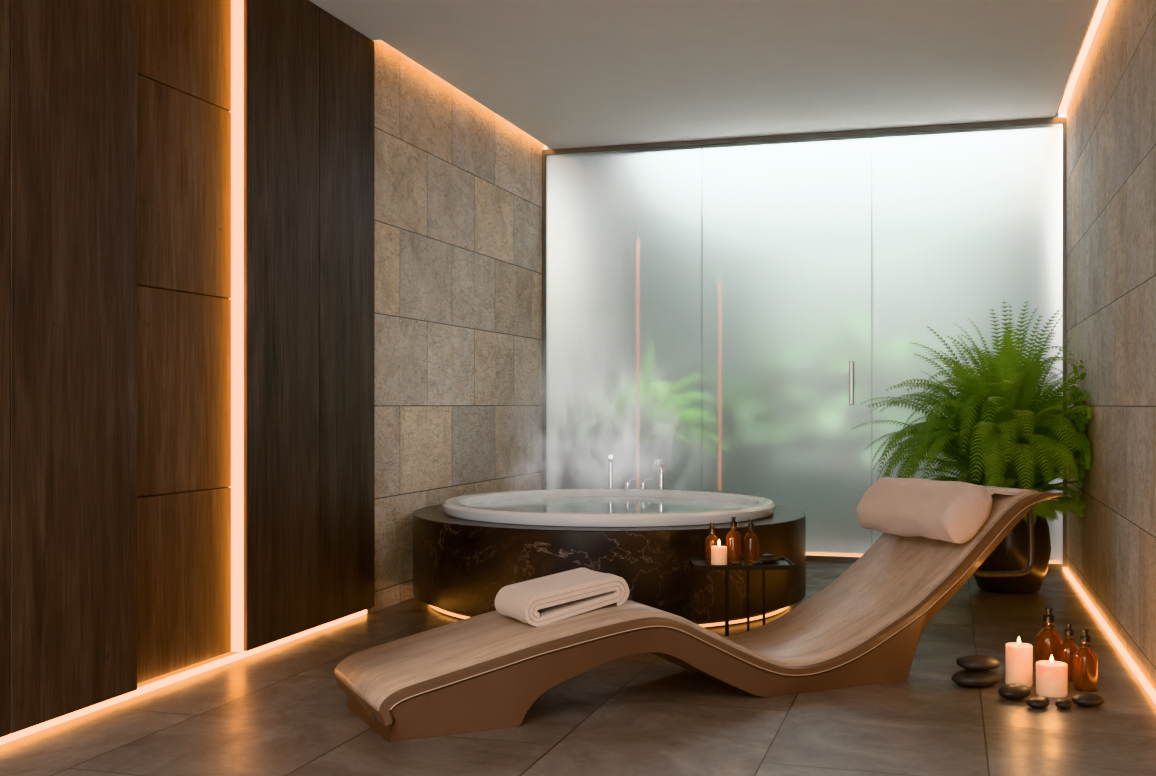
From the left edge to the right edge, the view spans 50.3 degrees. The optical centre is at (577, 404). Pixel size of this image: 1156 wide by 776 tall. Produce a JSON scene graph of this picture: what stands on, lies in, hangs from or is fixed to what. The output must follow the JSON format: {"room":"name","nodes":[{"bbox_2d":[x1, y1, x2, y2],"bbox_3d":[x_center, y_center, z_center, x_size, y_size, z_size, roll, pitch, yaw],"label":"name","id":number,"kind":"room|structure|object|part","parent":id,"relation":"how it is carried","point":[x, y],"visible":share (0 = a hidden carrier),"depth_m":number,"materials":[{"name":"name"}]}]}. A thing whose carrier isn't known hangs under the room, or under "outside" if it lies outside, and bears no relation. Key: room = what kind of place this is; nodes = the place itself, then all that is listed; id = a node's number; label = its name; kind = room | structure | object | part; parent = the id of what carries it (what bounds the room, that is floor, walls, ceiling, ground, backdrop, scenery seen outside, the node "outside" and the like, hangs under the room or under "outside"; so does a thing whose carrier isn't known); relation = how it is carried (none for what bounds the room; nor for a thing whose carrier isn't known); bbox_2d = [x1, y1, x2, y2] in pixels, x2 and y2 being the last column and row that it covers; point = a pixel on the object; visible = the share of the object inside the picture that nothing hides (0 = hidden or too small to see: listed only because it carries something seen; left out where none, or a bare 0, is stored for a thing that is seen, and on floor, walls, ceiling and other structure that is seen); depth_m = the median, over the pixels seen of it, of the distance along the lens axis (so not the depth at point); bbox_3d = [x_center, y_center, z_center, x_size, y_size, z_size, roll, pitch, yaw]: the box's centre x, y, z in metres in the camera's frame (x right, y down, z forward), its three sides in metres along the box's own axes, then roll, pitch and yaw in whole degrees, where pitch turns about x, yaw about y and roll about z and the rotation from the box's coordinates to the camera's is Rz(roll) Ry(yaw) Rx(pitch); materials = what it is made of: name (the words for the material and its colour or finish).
{"room":"spa room","nodes":[
{"label":"spa room","id":0,"kind":"room"},
{"bbox_2d":[0,0,374,737],"bbox_3d":[-2.114,-0.406,2.747,0.095,2.843,7.233,0,0,17],"label":"wall paneling","id":1,"kind":"structure","parent":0,"point":[187,187],"depth_m":4.71,"materials":[{"name":"brown wood"}]},
{"bbox_3d":[-1.863,-0.406,3.501,0.050,2.843,0.623,0,0,17],"label":"panel","id":2,"kind":"part","parent":1,"relation":"part of","materials":[{"name":"brown wood"}]},
{"bbox_3d":[-1.682,-0.406,4.099,0.050,2.843,0.617,0,0,17],"label":"panel","id":3,"kind":"part","parent":1,"relation":"part of","materials":[{"name":"brown wood"}]},
{"bbox_3d":[-1.540,-1.518,4.751,0.035,0.619,0.706,0,0,17],"label":"panel","id":4,"kind":"part","parent":1,"relation":"part of","materials":[{"name":"brown wood"}]},
{"bbox_3d":[-1.540,-0.822,4.751,0.035,0.766,0.706,0,0,17],"label":"panel","id":5,"kind":"part","parent":1,"relation":"part of","materials":[{"name":"brown wood"}]},
{"bbox_3d":[-1.540,-0.050,4.751,0.035,0.770,0.706,0,0,17],"label":"panel","id":6,"kind":"part","parent":1,"relation":"part of","materials":[{"name":"brown wood"}]},
{"bbox_3d":[-1.540,0.677,4.751,0.035,0.676,0.706,0,0,17],"label":"panel","id":7,"kind":"part","parent":1,"relation":"part of","materials":[{"name":"brown wood"}]},
{"bbox_3d":[-1.299,-0.406,5.369,0.050,2.843,0.608,0,0,17],"label":"panel","id":8,"kind":"part","parent":1,"relation":"part of","materials":[{"name":"brown wood"}]},
{"bbox_2d":[309,0,379,40],"bbox_3d":[-2.114,-1.870,2.738,0.170,0.080,7.220,0,0,17],"label":"trim","id":9,"kind":"structure","parent":1,"relation":"attached to","point":[316,2],"depth_m":5.84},
{"bbox_3d":[-1.128,-0.406,5.933,0.050,2.843,0.563,0,0,17],"label":"panel","id":10,"kind":"part","parent":1,"relation":"part of","materials":[{"name":"brown wood"}]},
{"bbox_2d":[137,487,238,687],"bbox_3d":[-2.284,-0.500,2.674,0.180,3.100,7.400,0,0,17],"label":"wall","id":11,"kind":"structure","parent":0,"point":[184,669],"depth_m":4.82,"materials":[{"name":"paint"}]},
{"bbox_2d":[366,40,546,613],"bbox_3d":[-0.739,-0.500,7.587,0.200,3.100,2.900,0,0,17],"label":"wall","id":12,"kind":"structure","parent":0,"point":[458,185],"depth_m":7.16,"materials":[{"name":"stone"}]},
{"bbox_2d":[542,155,545,489],"bbox_3d":[-0.239,-0.390,8.852,0.025,2.810,0.050,0,0,17],"label":"trim","id":13,"kind":"structure","parent":12,"relation":"attached to","point":[543,156],"depth_m":8.83,"materials":[{"name":"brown metal"}]},
{"bbox_2d":[542,117,1065,154],"bbox_3d":[1.429,-1.812,8.348,3.510,0.035,0.050,0,0,17],"label":"trim","id":14,"kind":"structure","parent":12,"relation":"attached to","point":[1056,120],"depth_m":8.28,"materials":[{"name":"brown metal"}]},
{"bbox_2d":[806,555,1065,569],"bbox_3d":[1.429,1.032,8.348,3.510,0.035,0.050,0,0,17],"label":"trim","id":15,"kind":"structure","parent":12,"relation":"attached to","point":[808,557],"depth_m":8.23,"materials":[{"name":"brown metal"}]},
{"bbox_2d":[546,146,701,490],"bbox_3d":[0.303,-0.390,8.685,1.157,2.810,0.004,0,0,17],"label":"glass pane","id":16,"kind":"object","parent":15,"relation":"on","point":[624,227],"visible":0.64,"depth_m":8.68,"materials":[{"name":"white"}]},
{"bbox_2d":[702,135,871,556],"bbox_3d":[1.407,-0.390,8.352,1.142,2.810,0.004,0,0,17],"label":"glass pane","id":17,"kind":"object","parent":15,"relation":"on","point":[787,224],"visible":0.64,"depth_m":8.34,"materials":[{"name":"white"}]},
{"bbox_2d":[872,123,1062,563],"bbox_3d":[2.531,-0.390,8.012,1.202,2.810,0.004,0,0,17],"label":"glass pane","id":18,"kind":"object","parent":15,"relation":"on","point":[966,223],"visible":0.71,"depth_m":8.03,"materials":[{"name":"white"}]},
{"bbox_2d":[0,561,1155,775],"bbox_3d":[0.358,1.100,4.801,4.110,0.100,13.000,0,0,17],"label":"floor","id":19,"kind":"structure","parent":0,"point":[280,710],"depth_m":4.06,"materials":[{"name":"tile"}]},
{"bbox_2d":[0,610,366,744],"bbox_3d":[-2.110,1.036,2.726,0.024,0.020,7.200,0,0,17],"label":"led strip","id":20,"kind":"object","parent":19,"relation":"on","point":[189,673],"visible":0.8,"depth_m":4.60,"materials":[{"name":"orange"}]},
{"bbox_2d":[413,454,805,628],"bbox_3d":[0.164,0.675,6.615,2.084,0.750,2.084,0,0,17],"label":"bathtub","id":21,"kind":"object","parent":19,"relation":"on","point":[467,548],"visible":0.91,"depth_m":5.81,"materials":[{"name":"stone"}]},
{"bbox_3d":[0.202,0.460,7.569,0.056,0.220,0.056,0,0,17],"label":"post","id":22,"kind":"part","parent":21,"relation":"part of","materials":[{"name":"silver metal"}]},
{"bbox_3d":[0.307,0.522,7.559,0.056,0.095,0.056,0,0,17],"label":"post","id":23,"kind":"part","parent":21,"relation":"part of","materials":[{"name":"silver metal"}]},
{"bbox_3d":[0.333,0.464,7.548,0.068,0.036,0.021,0,0,26],"label":"lever","id":24,"kind":"part","parent":21,"relation":"part of","materials":[{"name":"silver metal"}]},
{"bbox_3d":[0.400,0.522,7.540,0.056,0.095,0.056,0,0,17],"label":"post","id":25,"kind":"part","parent":21,"relation":"part of","materials":[{"name":"silver metal"}]},
{"bbox_3d":[0.488,0.378,7.452,0.042,0.105,0.157,0,0,21],"label":"spout","id":26,"kind":"part","parent":21,"relation":"part of","materials":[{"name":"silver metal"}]},
{"bbox_3d":[0.509,0.480,7.505,0.056,0.180,0.056,0,0,17],"label":"post","id":27,"kind":"part","parent":21,"relation":"part of","materials":[{"name":"silver metal"}]},
{"bbox_2d":[334,477,1064,742],"bbox_3d":[0.555,0.678,4.644,2.854,0.745,0.593,0,0,-25],"label":"chaise lounge","id":28,"kind":"object","parent":19,"relation":"on","point":[485,671],"visible":0.94,"depth_m":4.43,"materials":[{"name":"wood"}]},
{"bbox_2d":[495,568,628,626],"bbox_3d":[-0.058,0.677,4.368,0.410,0.154,0.255,0,0,-28],"label":"folded towel","id":29,"kind":"object","parent":28,"relation":"on","point":[541,601],"visible":1,"depth_m":4.29,"materials":[{"name":"beige fabric"}]},
{"bbox_2d":[856,477,992,543],"bbox_3d":[1.406,0.423,5.037,0.252,0.235,0.590,0,0,-25],"label":"bolster pillow","id":30,"kind":"object","parent":28,"relation":"on","point":[926,511],"depth_m":4.89,"materials":[{"name":"fabric"}]},
{"bbox_2d":[689,557,795,635],"bbox_3d":[0.700,0.859,5.280,0.428,0.378,0.268,0,0,0],"label":"side table","id":31,"kind":"object","parent":19,"relation":"on","point":[698,563],"visible":0.74,"depth_m":5.22,"materials":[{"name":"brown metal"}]},
{"bbox_2d":[705,523,718,561],"bbox_3d":[0.580,0.595,5.330,0.060,0.165,0.060,0,0,17],"label":"bottle","id":32,"kind":"object","parent":31,"relation":"on","point":[711,540],"visible":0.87,"depth_m":5.31,"materials":[{"name":"brown glass"}]},
{"bbox_2d":[711,540,726,564],"bbox_3d":[0.600,0.624,5.235,0.068,0.107,0.068,0,0,17],"label":"pillar candle","id":33,"kind":"object","parent":31,"relation":"on","point":[718,553],"visible":0.98,"depth_m":5.21,"materials":[{"name":"beige wax"}]},
{"bbox_3d":[0.630,0.866,5.230,0.012,0.356,0.012,0,0,0],"label":"leg","id":34,"kind":"part","parent":31,"relation":"part of","materials":[{"name":"black metal"}]},
{"bbox_3d":[0.650,0.866,5.350,0.012,0.356,0.012,0,0,0],"label":"leg","id":35,"kind":"part","parent":31,"relation":"part of","materials":[{"name":"black metal"}]},
{"bbox_2d":[726,517,741,562],"bbox_3d":[0.670,0.580,5.300,0.068,0.195,0.068,0,0,17],"label":"bottle","id":36,"kind":"object","parent":31,"relation":"on","point":[733,538],"visible":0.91,"depth_m":5.27,"materials":[{"name":"brown glass"}]},
{"bbox_2d":[689,557,795,569],"bbox_3d":[0.700,0.680,5.280,0.484,0.020,0.377,0,0,17],"label":"tray","id":37,"kind":"object","parent":31,"relation":"on","point":[698,563],"depth_m":5.15,"materials":[{"name":"brown metal"}]},
{"bbox_3d":[0.740,0.866,5.350,0.012,0.356,0.012,0,0,0],"label":"leg","id":38,"kind":"part","parent":31,"relation":"part of","materials":[{"name":"black metal"}]},
{"bbox_2d":[744,519,758,561],"bbox_3d":[0.750,0.587,5.335,0.064,0.180,0.064,0,0,17],"label":"bottle","id":39,"kind":"object","parent":31,"relation":"on","point":[751,543],"visible":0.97,"depth_m":5.31,"materials":[{"name":"brown glass"}]},
{"bbox_2d":[732,554,779,564],"bbox_3d":[0.768,0.658,5.248,0.245,0.038,0.078,0,0,-33],"label":"pebble","id":40,"kind":"object","parent":31,"relation":"on","point":[766,558],"visible":0.99,"depth_m":5.26,"materials":[{"name":"black stone"}]},
{"bbox_3d":[0.790,0.866,5.230,0.012,0.356,0.012,0,0,0],"label":"leg","id":41,"kind":"part","parent":31,"relation":"part of","materials":[{"name":"black metal"}]},
{"bbox_2d":[852,301,1091,593],"bbox_3d":[2.206,0.220,7.038,1.241,1.660,1.783,0,0,17],"label":"potted fern","id":42,"kind":"object","parent":19,"relation":"on","point":[1004,435],"visible":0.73,"depth_m":6.76,"materials":[{"name":"green plant"}]},
{"bbox_2d":[1005,637,1032,686],"bbox_3d":[1.655,0.959,4.620,0.096,0.182,0.096,0,0,17],"label":"pillar candle","id":43,"kind":"object","parent":19,"relation":"on","point":[1018,656],"visible":0.88,"depth_m":4.58,"materials":[{"name":"beige wax"}]},
{"bbox_2d":[951,655,1103,708],"bbox_3d":[1.582,0.993,4.425,0.249,0.114,0.540,0,0,-38],"label":"pebbles","id":44,"kind":"object","parent":19,"relation":"on","point":[976,672],"visible":1,"depth_m":4.53,"materials":[{"name":"black stone"}]},
{"bbox_2d":[1035,607,1061,672],"bbox_3d":[1.835,0.921,4.800,0.100,0.258,0.100,0,0,17],"label":"bottle","id":45,"kind":"object","parent":19,"relation":"on","point":[1048,641],"visible":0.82,"depth_m":4.77,"materials":[{"name":"brown glass"}]},
{"bbox_2d":[1036,655,1067,697],"bbox_3d":[1.720,0.978,4.470,0.108,0.144,0.108,0,0,17],"label":"pillar candle","id":46,"kind":"object","parent":19,"relation":"on","point":[1051,676],"visible":1,"depth_m":4.43,"materials":[{"name":"beige wax"}]},
{"bbox_2d":[1059,623,1078,681],"bbox_3d":[1.875,0.943,4.700,0.074,0.215,0.074,0,0,17],"label":"bottle","id":47,"kind":"object","parent":19,"relation":"on","point":[1067,649],"visible":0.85,"depth_m":4.68,"materials":[{"name":"brown glass"}]},
{"bbox_2d":[1073,629,1097,691],"bbox_3d":[1.873,0.939,4.545,0.084,0.222,0.084,0,0,17],"label":"bottle","id":48,"kind":"object","parent":19,"relation":"on","point":[1085,662],"visible":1,"depth_m":4.52,"materials":[{"name":"brown glass"}]},
{"bbox_2d":[1063,567,1155,704],"bbox_3d":[1.647,1.038,3.039,0.021,0.016,9.970,0,0,17],"label":"led strip","id":49,"kind":"object","parent":19,"relation":"on","point":[1147,686],"visible":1,"depth_m":5.36,"materials":[{"name":"orange"}]},
{"bbox_2d":[319,0,1096,148],"bbox_3d":[-0.015,-1.870,3.567,3.370,0.080,10.020,0,0,17],"label":"ceiling","id":50,"kind":"structure","parent":0,"point":[564,73],"depth_m":6.54,"materials":[{"name":"white paint"}]},
{"bbox_2d":[974,512,1050,593],"bbox_3d":[2.439,0.815,6.973,0.450,0.470,0.450,0,0,17],"label":"pot","id":51,"kind":"object","parent":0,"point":[1011,554],"depth_m":6.79,"materials":[{"name":"black ceramic"}]},
{"bbox_2d":[1055,0,1155,690],"bbox_3d":[2.091,-0.750,4.122,0.200,3.600,12.700,0,0,17],"label":"wall","id":52,"kind":"structure","parent":0,"point":[1110,111],"depth_m":5.47,"materials":[{"name":"stone"}]},
{"bbox_2d":[1063,122,1065,564],"bbox_3d":[3.099,-0.390,7.844,0.020,2.810,0.050,0,0,17],"label":"trim","id":53,"kind":"structure","parent":52,"relation":"attached to","point":[1064,123],"depth_m":7.82,"materials":[{"name":"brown metal"}]},
{"bbox_2d":[1059,0,1107,112],"bbox_3d":[1.635,-1.867,3.058,0.033,0.015,10.000,0,0,17],"label":"led strip","id":54,"kind":"object","parent":52,"relation":"attached to","point":[1102,4],"visible":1,"depth_m":6.49,"materials":[{"name":"orange"}]},
{"bbox_3d":[1.824,-0.040,8.205,0.016,0.016,0.036,0,0,17],"label":"handle standoff","id":55,"kind":"object","parent":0,"visible":0},
{"bbox_2d":[849,361,853,404],"bbox_3d":[1.817,-0.145,8.179,0.028,0.290,0.020,0,0,17],"label":"handle bar","id":56,"kind":"object","parent":55,"relation":"attached to","point":[851,363],"visible":1,"depth_m":8.17,"materials":[{"name":"metal"}]}
]}

